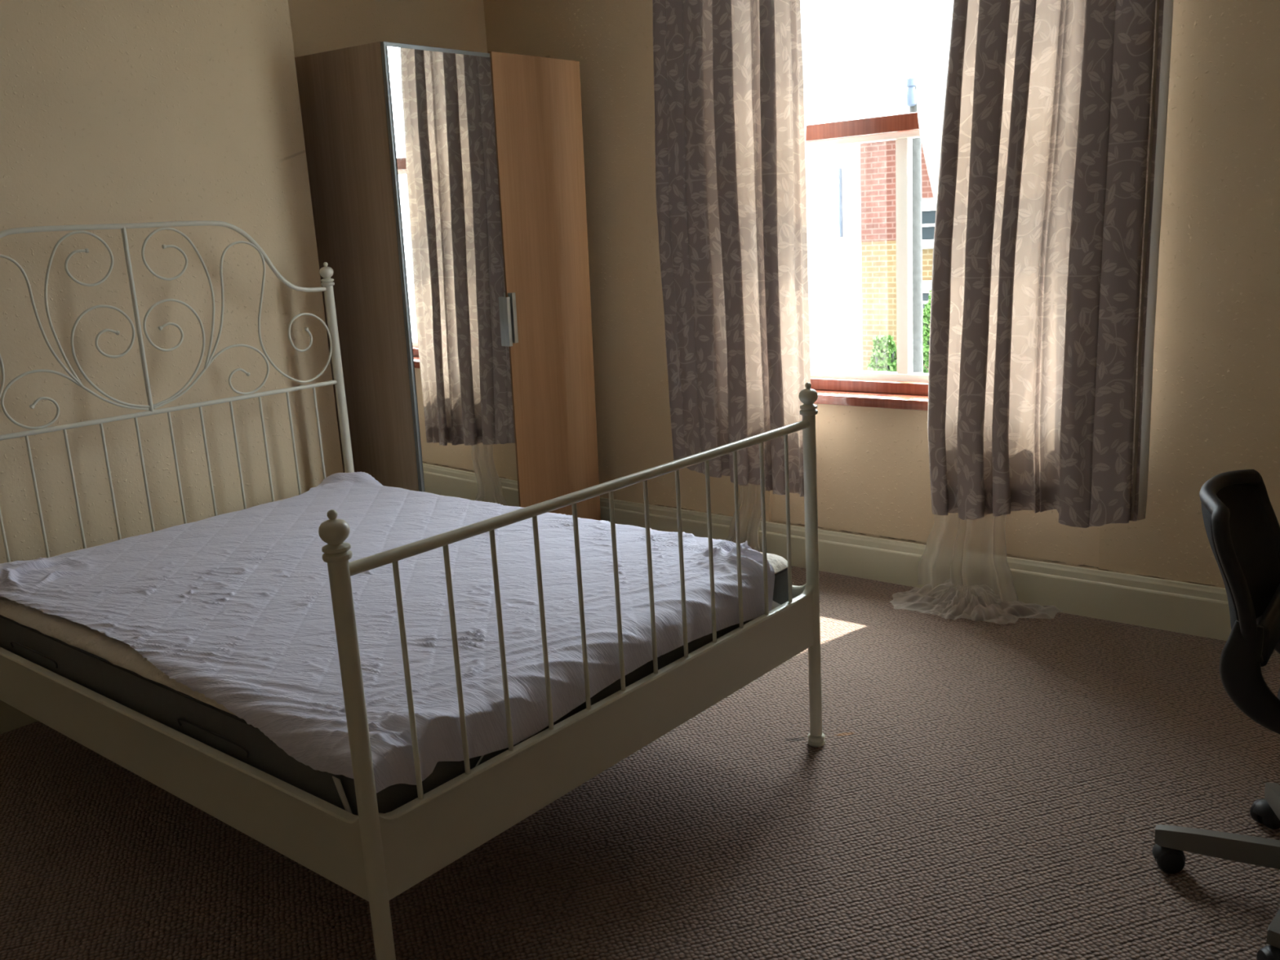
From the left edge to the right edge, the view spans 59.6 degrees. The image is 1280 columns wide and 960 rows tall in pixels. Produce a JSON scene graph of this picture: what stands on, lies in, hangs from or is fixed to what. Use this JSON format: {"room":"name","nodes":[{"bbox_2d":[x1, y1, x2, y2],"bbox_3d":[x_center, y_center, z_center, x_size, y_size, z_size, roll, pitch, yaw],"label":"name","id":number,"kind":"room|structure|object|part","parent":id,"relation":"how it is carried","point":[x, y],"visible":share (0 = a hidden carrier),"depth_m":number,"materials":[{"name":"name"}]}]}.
{"room":"bedroom","nodes":[
{"label":"bedroom","id":0,"kind":"room"},
{"bbox_2d":[0,0,343,563],"bbox_3d":[-2.730,-0.461,2.927,0.600,2.780,4.027,7,17,39],"label":"wall","id":1,"kind":"structure","parent":0,"point":[112,111],"depth_m":3.74,"materials":[{"name":"beige paint"}]},
{"bbox_2d":[0,700,37,733],"bbox_3d":[-2.417,0.840,3.017,0.024,0.172,4.027,7,17,39],"label":"baseboard","id":2,"kind":"structure","parent":1,"relation":"attached to","point":[11,718],"depth_m":3.52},
{"bbox_2d":[288,0,487,57],"bbox_3d":[-1.051,-1.049,5.096,0.100,2.780,1.678,7,17,39],"label":"wall","id":3,"kind":"structure","parent":0,"point":[317,26],"depth_m":4.82,"materials":[{"name":"beige paint"}]},
{"bbox_2d":[0,565,1279,959],"bbox_3d":[-0.092,1.060,2.113,5.760,0.120,5.755,7,17,39],"label":"floor","id":4,"kind":"structure","parent":0,"point":[976,788],"depth_m":2.70,"materials":[{"name":"brown carpet"}]},
{"bbox_2d":[0,220,825,959],"bbox_3d":[-0.804,0.038,3.054,2.095,1.536,1.517,7,17,39],"label":"frame","id":5,"kind":"object","parent":4,"relation":"on","point":[374,855],"visible":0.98,"depth_m":2.38,"materials":[{"name":"white metal"}]},
{"bbox_3d":[-1.599,-0.221,3.664,0.015,0.016,1.446,7,17,39],"label":"head rail","id":6,"kind":"part","parent":5,"relation":"part of","materials":[{"name":"white metal"}]},
{"bbox_3d":[-1.250,0.559,2.593,2.021,0.174,0.022,7,17,39],"label":"rail","id":7,"kind":"part","parent":5,"relation":"part of","materials":[{"name":"white metal"}]},
{"bbox_3d":[-1.116,-0.099,4.271,0.035,1.276,0.035,7,17,39],"label":"head post","id":8,"kind":"part","parent":5,"relation":"part of","materials":[{"name":"white metal"}]},
{"bbox_3d":[-0.468,0.576,1.929,0.034,0.922,0.034,7,17,39],"label":"foot post","id":9,"kind":"part","parent":5,"relation":"part of","materials":[{"name":"white metal"}]},
{"bbox_2d":[0,498,788,815],"bbox_3d":[-0.783,0.361,3.122,1.979,0.254,1.424,7,17,39],"label":"mattress","id":10,"kind":"object","parent":5,"relation":"on","point":[109,667],"visible":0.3,"depth_m":2.47,"materials":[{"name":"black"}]},
{"bbox_2d":[0,471,780,813],"bbox_3d":[-0.785,0.300,3.111,2.007,0.229,1.437,7,17,39],"label":"protector","id":11,"kind":"object","parent":10,"relation":"on","point":[236,608],"visible":0.92,"depth_m":2.71,"materials":[{"name":"white fabric"}]},
{"bbox_3d":[-0.026,0.002,2.377,0.022,0.022,1.446,7,17,39],"label":"foot rail","id":12,"kind":"part","parent":5,"relation":"part of","materials":[{"name":"white metal"}]},
{"bbox_3d":[0.004,0.510,2.492,0.022,0.174,1.442,7,17,39],"label":"foot panel","id":13,"kind":"part","parent":5,"relation":"part of","materials":[{"name":"white metal"}]},
{"bbox_3d":[-0.315,0.258,3.683,2.021,0.174,0.022,7,17,39],"label":"rail","id":14,"kind":"part","parent":5,"relation":"part of","materials":[{"name":"white metal"}]},
{"bbox_3d":[0.466,0.276,3.018,0.034,0.922,0.034,7,17,39],"label":"foot post","id":15,"kind":"part","parent":5,"relation":"part of","materials":[{"name":"white metal"}]},
{"bbox_2d":[294,41,600,520],"bbox_3d":[-0.760,-0.667,4.774,0.606,2.132,1.048,9,17,38],"label":"wardrobe","id":16,"kind":"object","parent":4,"relation":"on","point":[447,186],"visible":0.73,"depth_m":4.41,"materials":[{"name":"brown wood"}]},
{"bbox_3d":[-0.715,-0.583,4.413,0.018,2.112,0.522,9,17,38],"label":"mirror door","id":17,"kind":"part","parent":16,"relation":"part of","materials":[{"name":"grey metal"}]},
{"bbox_2d":[386,46,519,506],"bbox_3d":[-0.703,-0.579,4.410,0.004,2.088,0.506,9,17,38],"label":"mirror glass","id":18,"kind":"object","parent":16,"relation":"attached to","point":[442,118],"depth_m":4.34,"materials":[{"name":"silver mirror"}]},
{"bbox_3d":[-0.542,-0.648,4.581,0.025,0.200,0.018,9,17,38],"label":"door handle","id":19,"kind":"part","parent":16,"relation":"part of","materials":[{"name":"silver metal"}]},
{"bbox_3d":[-0.522,-0.667,4.603,0.025,0.205,0.020,9,17,38],"label":"door handle","id":20,"kind":"part","parent":16,"relation":"part of","materials":[{"name":"silver metal"}]},
{"bbox_3d":[-0.387,-0.696,4.810,0.019,2.120,0.519,9,17,38],"label":"wood door","id":21,"kind":"part","parent":16,"relation":"part of","materials":[{"name":"brown wood"}]},
{"bbox_2d":[1151,469,1279,959],"bbox_3d":[1.386,0.454,2.176,0.691,0.867,0.638,7,17,39],"label":"office chair","id":22,"kind":"object","parent":4,"relation":"on","point":[1242,528],"visible":1,"depth_m":2.31,"materials":[{"name":"black plastic"}]},
{"bbox_2d":[1151,844,1185,859],"bbox_3d":[1.153,0.802,2.438,0.065,0.037,0.041,-1,13,10],"label":"hood","id":23,"kind":"object","parent":22,"relation":"attached to","point":[1160,851],"depth_m":2.42,"materials":[{"name":"black plastic"}]},
{"bbox_3d":[1.251,0.774,2.373,0.287,0.052,0.036,4,14,28],"label":"leg","id":24,"kind":"part","parent":22,"relation":"part of","materials":[{"name":"grey plastic"}]},
{"bbox_3d":[1.220,0.170,2.268,0.150,0.297,0.401,7,17,39],"label":"backrest","id":25,"kind":"part","parent":22,"relation":"part of","materials":[{"name":"black plastic"}]},
{"bbox_2d":[1253,798,1272,818],"bbox_3d":[1.452,0.752,2.584,0.065,0.037,0.041,-9,14,-23],"label":"hood","id":26,"kind":"object","parent":22,"relation":"attached to","point":[1262,807],"depth_m":2.57,"materials":[{"name":"black plastic"}]},
{"bbox_2d":[1263,945,1279,959],"bbox_3d":[1.190,0.881,2.082,0.041,0.037,0.065,-3,13,3],"label":"hood","id":27,"kind":"object","parent":22,"relation":"attached to","point":[1270,952],"depth_m":2.07,"materials":[{"name":"black plastic"}]},
{"bbox_3d":[1.439,0.743,2.460,0.036,0.052,0.287,-1,13,11],"label":"leg","id":28,"kind":"part","parent":22,"relation":"part of","materials":[{"name":"grey plastic"}]},
{"bbox_3d":[1.279,0.818,2.170,0.287,0.052,0.036,-15,17,-42],"label":"leg","id":29,"kind":"part","parent":22,"relation":"part of","materials":[{"name":"grey plastic"}]},
{"bbox_3d":[1.491,0.403,2.121,0.469,0.083,0.483,7,17,39],"label":"seat","id":30,"kind":"part","parent":22,"relation":"part of","materials":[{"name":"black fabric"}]},
{"bbox_2d":[483,0,1279,587],"bbox_3d":[1.564,-0.911,3.820,5.760,2.780,0.300,7,17,39],"label":"wall","id":31,"kind":"structure","parent":0,"point":[1215,402],"depth_m":3.88,"materials":[{"name":"beige paint"}]},
{"bbox_2d":[804,109,943,410],"bbox_3d":[1.008,-1.213,4.109,1.520,1.897,0.225,7,17,39],"label":"window","id":32,"kind":"structure","parent":31,"relation":"in","point":[904,388],"depth_m":4.31,"materials":[{"name":"brown wood"}]},
{"bbox_2d":[725,0,812,551],"bbox_3d":[0.398,-0.884,4.394,0.628,2.594,0.237,7,17,39],"label":"sheer curtain","id":33,"kind":"object","parent":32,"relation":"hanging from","point":[809,2],"visible":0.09,"depth_m":4.71,"materials":[{"name":"white fabric"}]},
{"bbox_3d":[1.022,-1.237,4.123,1.460,1.858,0.045,7,17,39],"label":"sash frame","id":34,"kind":"part","parent":32,"relation":"part of","materials":[{"name":"brown wood"}]},
{"bbox_3d":[1.044,-0.303,4.295,1.520,0.039,0.175,7,17,39],"label":"sill","id":35,"kind":"part","parent":32,"relation":"part of","materials":[{"name":"brown wood"}]},
{"bbox_3d":[1.017,-1.316,4.105,1.360,0.061,0.047,7,17,39],"label":"meeting rail","id":36,"kind":"part","parent":32,"relation":"part of","materials":[{"name":"brown wood"}]},
{"bbox_2d":[888,0,1062,624],"bbox_3d":[1.068,-0.798,3.842,0.924,2.594,0.276,7,17,39],"label":"sheer curtain","id":37,"kind":"object","parent":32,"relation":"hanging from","point":[899,601],"visible":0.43,"depth_m":4.07,"materials":[{"name":"white fabric"}]},
{"bbox_2d":[600,497,1231,640],"bbox_3d":[1.534,0.392,3.987,5.560,0.172,0.024,7,17,39],"label":"baseboard","id":38,"kind":"structure","parent":31,"relation":"attached to","point":[1172,606],"depth_m":4.15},
{"bbox_3d":[0.828,-2.166,3.789,2.100,0.044,0.168,7,17,39],"label":"pole","id":39,"kind":"object","parent":31,"relation":"attached to","visible":0},
{"bbox_2d":[652,0,810,497],"bbox_3d":[0.356,-1.074,4.403,0.708,2.285,0.084,7,17,39],"label":"curtain","id":40,"kind":"object","parent":39,"relation":"hanging from","point":[731,184],"visible":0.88,"depth_m":4.41,"materials":[{"name":"grey fabric"}]},
{"bbox_2d":[927,0,1173,528],"bbox_3d":[1.290,-0.953,3.632,0.760,2.285,0.101,6,16,36],"label":"curtain","id":41,"kind":"object","parent":39,"relation":"hanging from","point":[1046,234],"visible":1,"depth_m":3.65,"materials":[{"name":"grey fabric"}]},
{"label":"outside","id":42,"kind":"structure","parent":0,"visible":0},
{"bbox_2d":[810,364,862,370],"bbox_3d":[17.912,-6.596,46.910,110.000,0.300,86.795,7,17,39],"label":"ground","id":43,"kind":"structure","parent":42,"point":[817,366],"depth_m":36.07,"materials":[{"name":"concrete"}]},
{"bbox_2d":[804,100,902,366],"bbox_3d":[6.547,-8.930,40.394,8.400,8.400,8.400,7,17,39],"label":"house","id":44,"kind":"structure","parent":43,"relation":"on","point":[833,173],"depth_m":35.84,"materials":[{"name":"white"}]},
{"bbox_2d":[866,333,897,372],"bbox_3d":[6.590,-3.070,29.925,1.150,1.727,1.172,7,17,39],"label":"bush","id":45,"kind":"object","parent":43,"relation":"on","point":[884,346],"visible":0.56,"depth_m":29.65,"materials":[{"name":"green plant"}]},
{"bbox_2d":[859,78,946,370],"bbox_3d":[11.880,-8.345,34.637,6.910,9.200,8.600,7,17,39],"label":"brick house","id":46,"kind":"structure","parent":43,"relation":"on","point":[877,159],"depth_m":33.37,"materials":[{"name":"brick"}]},
{"bbox_3d":[8.351,-5.258,33.129,1.000,0.570,0.025,7,17,39],"label":"pane","id":47,"kind":"part","parent":46,"relation":"part of","materials":[{"name":"clear glass"}]},
{"bbox_3d":[8.274,-6.844,32.692,1.300,0.160,0.140,7,17,39],"label":"stone sill","id":48,"kind":"part","parent":46,"relation":"part of","materials":[{"name":"white stone"}]},
{"bbox_3d":[8.272,-7.418,32.600,0.880,0.820,0.025,7,17,39],"label":"pane","id":49,"kind":"part","parent":46,"relation":"part of","materials":[{"name":"clear glass"}]},
{"bbox_2d":[906,75,923,373],"bbox_3d":[5.488,-4.217,22.360,0.378,7.303,0.376,-5,13,-7],"label":"drainpipe","id":50,"kind":"object","parent":43,"relation":"on","point":[913,95],"visible":0.56,"depth_m":22.13,"materials":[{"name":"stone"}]},
{"bbox_2d":[922,288,931,373],"bbox_3d":[7.786,-3.510,28.836,1.572,2.945,1.830,7,17,39],"label":"bush","id":51,"kind":"object","parent":43,"relation":"on","point":[926,311],"visible":0.07,"depth_m":28.50,"materials":[{"name":"green plant"}]}
]}

